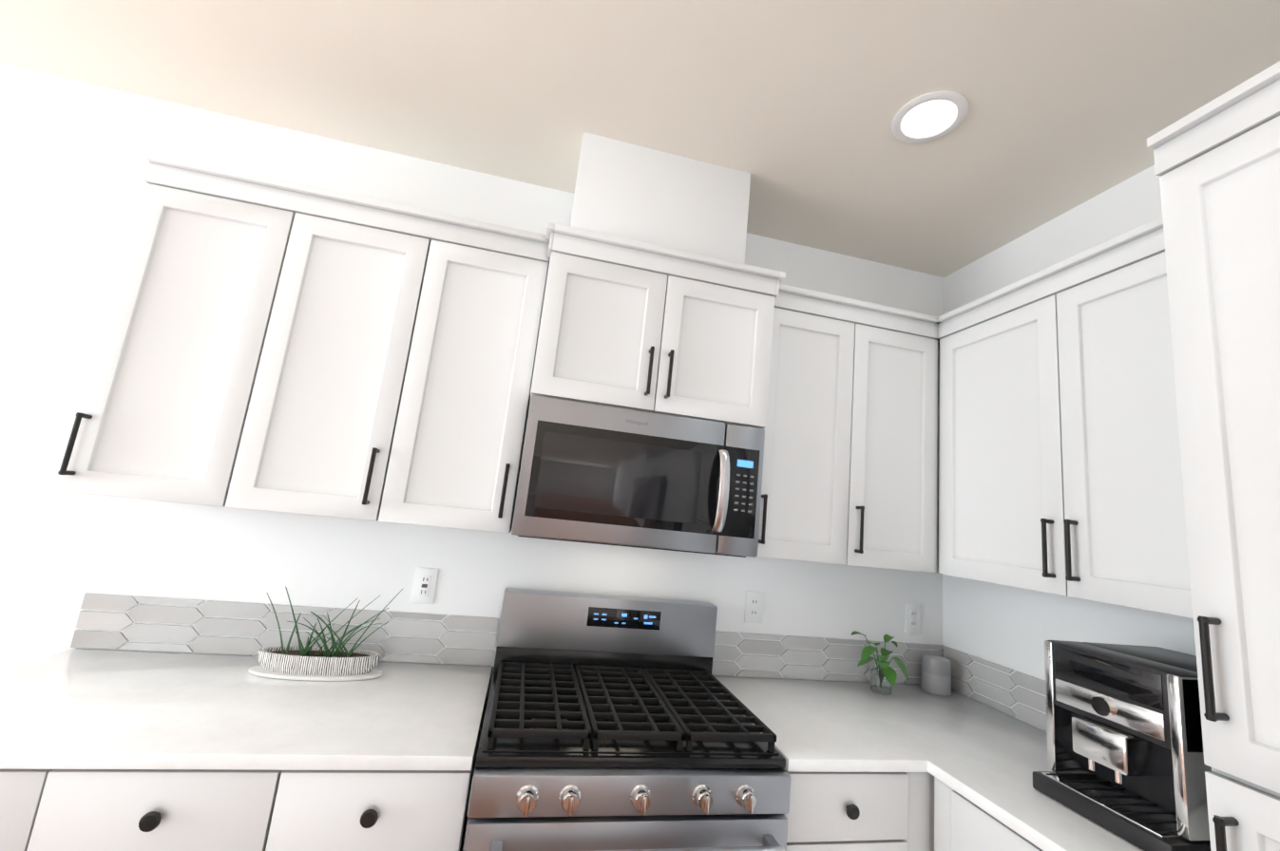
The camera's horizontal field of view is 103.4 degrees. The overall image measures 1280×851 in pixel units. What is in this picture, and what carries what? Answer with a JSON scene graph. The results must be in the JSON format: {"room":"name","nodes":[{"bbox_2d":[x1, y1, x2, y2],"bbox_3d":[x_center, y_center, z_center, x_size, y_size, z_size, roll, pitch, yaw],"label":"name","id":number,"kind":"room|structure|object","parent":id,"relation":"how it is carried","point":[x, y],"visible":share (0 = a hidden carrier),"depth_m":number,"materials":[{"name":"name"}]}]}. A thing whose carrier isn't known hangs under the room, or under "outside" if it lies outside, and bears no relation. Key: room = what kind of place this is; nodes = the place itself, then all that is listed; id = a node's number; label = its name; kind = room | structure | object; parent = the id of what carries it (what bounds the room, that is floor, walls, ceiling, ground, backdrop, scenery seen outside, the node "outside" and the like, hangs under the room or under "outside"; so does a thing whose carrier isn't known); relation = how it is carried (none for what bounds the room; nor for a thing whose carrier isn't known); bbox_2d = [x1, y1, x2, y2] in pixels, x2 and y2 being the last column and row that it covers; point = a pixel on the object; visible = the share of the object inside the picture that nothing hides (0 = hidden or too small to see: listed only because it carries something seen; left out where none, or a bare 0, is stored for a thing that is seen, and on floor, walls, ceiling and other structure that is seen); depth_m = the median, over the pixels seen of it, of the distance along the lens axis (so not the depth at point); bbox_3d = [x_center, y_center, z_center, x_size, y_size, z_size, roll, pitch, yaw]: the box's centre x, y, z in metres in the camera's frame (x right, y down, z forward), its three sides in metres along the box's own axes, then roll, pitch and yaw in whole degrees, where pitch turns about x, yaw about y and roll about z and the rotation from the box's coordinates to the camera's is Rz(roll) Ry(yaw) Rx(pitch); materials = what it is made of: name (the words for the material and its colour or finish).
{"room":"kitchen","nodes":[
{"label":"kitchen","id":0,"kind":"room"},
{"bbox_2d":[0,63,943,693],"bbox_3d":[-1.678,0.225,1.623,7.710,2.730,0.100,8,-10,-11],"label":"wall","id":1,"kind":"structure","parent":0,"point":[74,162],"depth_m":1.70,"materials":[{"name":"paint"}]},
{"bbox_2d":[70,592,498,666],"bbox_3d":[-1.089,0.665,1.631,1.216,0.158,0.008,8,-10,-11],"label":"tile backsplash","id":2,"kind":"structure","parent":1,"relation":"attached to","point":[111,621],"depth_m":1.60,"materials":[{"name":"white tile"}]},
{"bbox_2d":[53,152,550,534],"bbox_3d":[-0.922,-0.202,1.615,1.137,0.956,0.358,8,-10,-11],"label":"upper cabinet","id":3,"kind":"object","parent":1,"relation":"attached to","point":[270,344],"visible":0.94,"depth_m":1.47,"materials":[{"name":"white paint"}]},
{"bbox_2d":[410,567,439,604],"bbox_3d":[-0.735,0.547,1.727,0.072,0.116,0.008,8,-10,-11],"label":"electrical outlet","id":4,"kind":"object","parent":1,"relation":"attached to","point":[425,585],"visible":1,"depth_m":1.73,"materials":[{"name":"white plastic"}]},
{"bbox_2d":[530,222,785,429],"bbox_3d":[0.033,-0.282,1.797,0.810,0.539,0.438,8,-10,-11],"label":"upper cabinet","id":5,"kind":"object","parent":1,"relation":"attached to","point":[630,324],"visible":1,"depth_m":1.62,"materials":[{"name":"white paint"}]},
{"bbox_2d":[511,395,764,557],"bbox_3d":[-0.016,0.188,1.712,0.756,0.417,0.445,8,-10,-11],"label":"microwave","id":6,"kind":"object","parent":5,"relation":"attached to","point":[596,474],"visible":1,"depth_m":1.53,"materials":[{"name":"grey"}]},
{"bbox_2d":[744,591,763,623],"bbox_3d":[0.443,0.706,1.964,0.072,0.116,0.008,8,-10,-11],"label":"electrical outlet","id":7,"kind":"object","parent":1,"relation":"attached to","point":[754,604],"visible":1,"depth_m":1.96,"materials":[{"name":"white plastic"}]},
{"bbox_2d":[711,630,943,684],"bbox_3d":[0.754,0.924,2.001,1.041,0.158,0.008,8,-10,-11],"label":"tile backsplash","id":8,"kind":"structure","parent":1,"relation":"attached to","point":[750,655],"depth_m":1.98,"materials":[{"name":"white tile"}]},
{"bbox_2d":[757,284,939,573],"bbox_3d":[0.711,0.028,1.942,0.690,0.956,0.358,8,-10,-11],"label":"upper cabinet","id":9,"kind":"object","parent":1,"relation":"attached to","point":[850,472],"depth_m":1.81,"materials":[{"name":"white paint"}]},
{"bbox_2d":[904,603,920,633],"bbox_3d":[1.136,0.803,2.103,0.072,0.116,0.008,8,-10,-11],"label":"electrical outlet","id":10,"kind":"object","parent":1,"relation":"attached to","point":[912,619],"visible":1,"depth_m":2.10,"materials":[{"name":"white plastic"}]},
{"bbox_2d":[0,0,1279,277],"bbox_3d":[-0.717,-1.707,-1.810,7.710,0.100,7.700,8,-10,-11],"label":"ceiling","id":11,"kind":"structure","parent":0,"point":[792,106],"depth_m":1.51,"materials":[{"name":"paint"}]},
{"bbox_2d":[891,90,968,143],"bbox_3d":[0.859,-0.913,1.505,0.200,0.009,0.200,8,-10,-11],"label":"recessed light","id":12,"kind":"object","parent":11,"relation":"in","point":[929,117],"visible":1,"depth_m":1.50,"materials":[{"name":"white plastic"}]},
{"bbox_2d":[570,132,750,264],"bbox_3d":[0.048,-0.737,1.910,0.610,0.388,0.360,8,-10,-11],"label":"cover","id":13,"kind":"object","parent":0,"point":[635,192],"depth_m":1.74,"materials":[{"name":"paint"}]},
{"bbox_2d":[942,165,1196,731],"bbox_3d":[1.643,0.445,0.850,0.100,2.730,2.752,8,-10,-11],"label":"wall","id":14,"kind":"structure","parent":0,"point":[1013,628],"depth_m":1.80,"materials":[{"name":"paint"}]},
{"bbox_2d":[943,646,1046,731],"bbox_3d":[1.388,0.908,1.513,0.008,0.158,1.204,8,-10,-11],"label":"tile backsplash","id":15,"kind":"structure","parent":14,"relation":"attached to","point":[1020,696],"depth_m":1.84,"materials":[{"name":"white tile"}]},
{"bbox_2d":[936,216,1193,619],"bbox_3d":[1.309,0.038,1.631,0.353,0.956,1.212,8,-10,-11],"label":"upper cabinet","id":16,"kind":"object","parent":14,"relation":"attached to","point":[1022,433],"depth_m":1.41,"materials":[{"name":"white paint"}]},
{"bbox_3d":[-1.012,1.067,-2.287,7.710,0.100,7.700,8,-10,-11],"label":"floor","id":17,"kind":"structure","parent":0,"visible":0},
{"bbox_2d":[0,677,491,850],"bbox_3d":[-1.067,1.163,1.222,1.197,0.884,0.663,8,-10,-11],"label":"base cabinet","id":18,"kind":"object","parent":17,"relation":"on","point":[204,811],"visible":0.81,"depth_m":1.03,"materials":[{"name":"white paint"}]},
{"bbox_2d":[0,649,492,770],"bbox_3d":[-1.032,0.713,1.311,1.217,0.030,0.636,8,-10,-11],"label":"countertop","id":19,"kind":"structure","parent":18,"relation":"on","point":[80,709],"depth_m":1.20,"materials":[{"name":"stone"}]},
{"bbox_2d":[248,587,402,681],"bbox_3d":[-0.936,0.615,1.515,0.375,0.249,0.153,7,-10,-6],"label":"planter","id":20,"kind":"object","parent":19,"relation":"on","point":[324,662],"visible":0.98,"depth_m":1.48,"materials":[{"name":"white ceramic"}]},
{"bbox_2d":[462,588,790,850],"bbox_3d":[-0.086,1.144,1.392,0.756,1.182,0.705,8,-10,-11],"label":"range","id":21,"kind":"object","parent":17,"relation":"on","point":[614,723],"visible":1,"depth_m":1.24,"materials":[{"name":"grey metal"}]},
{"bbox_2d":[783,768,1043,850],"bbox_3d":[0.826,1.381,1.324,1.043,0.884,1.214,8,-10,-11],"label":"base cabinet","id":22,"kind":"object","parent":17,"relation":"on","point":[878,811],"visible":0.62,"depth_m":1.29,"materials":[{"name":"white paint"}]},
{"bbox_2d":[713,675,1144,850],"bbox_3d":[0.874,0.931,1.400,1.043,0.030,1.216,8,-10,-11],"label":"countertop","id":23,"kind":"structure","parent":22,"relation":"on","point":[988,759],"depth_m":1.46,"materials":[{"name":"stone"}]},
{"bbox_2d":[851,630,908,695],"bbox_3d":[0.908,0.896,1.880,0.204,0.206,0.176,8,-10,-11],"label":"plant","id":24,"kind":"object","parent":23,"relation":"on","point":[883,678],"visible":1,"depth_m":1.89,"materials":[{"name":"green plant"}]},
{"bbox_2d":[921,654,951,696],"bbox_3d":[1.172,0.983,2.002,0.101,0.130,0.101,8,-10,-11],"label":"speaker","id":25,"kind":"object","parent":23,"relation":"on","point":[936,675],"visible":1,"depth_m":1.97},
{"bbox_2d":[1032,640,1211,850],"bbox_3d":[1.230,0.735,1.190,0.430,0.355,0.285,8,-10,-11],"label":"coffee machine","id":26,"kind":"object","parent":23,"relation":"on","point":[1125,757],"visible":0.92,"depth_m":1.13,"materials":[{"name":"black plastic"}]},
{"bbox_2d":[1146,60,1279,850],"bbox_3d":[1.283,0.562,0.595,0.663,2.339,0.618,8,-10,-11],"label":"tall cabinet","id":27,"kind":"object","parent":17,"relation":"on","point":[1217,165],"visible":1,"depth_m":0.86,"materials":[{"name":"white paint"}]}
]}

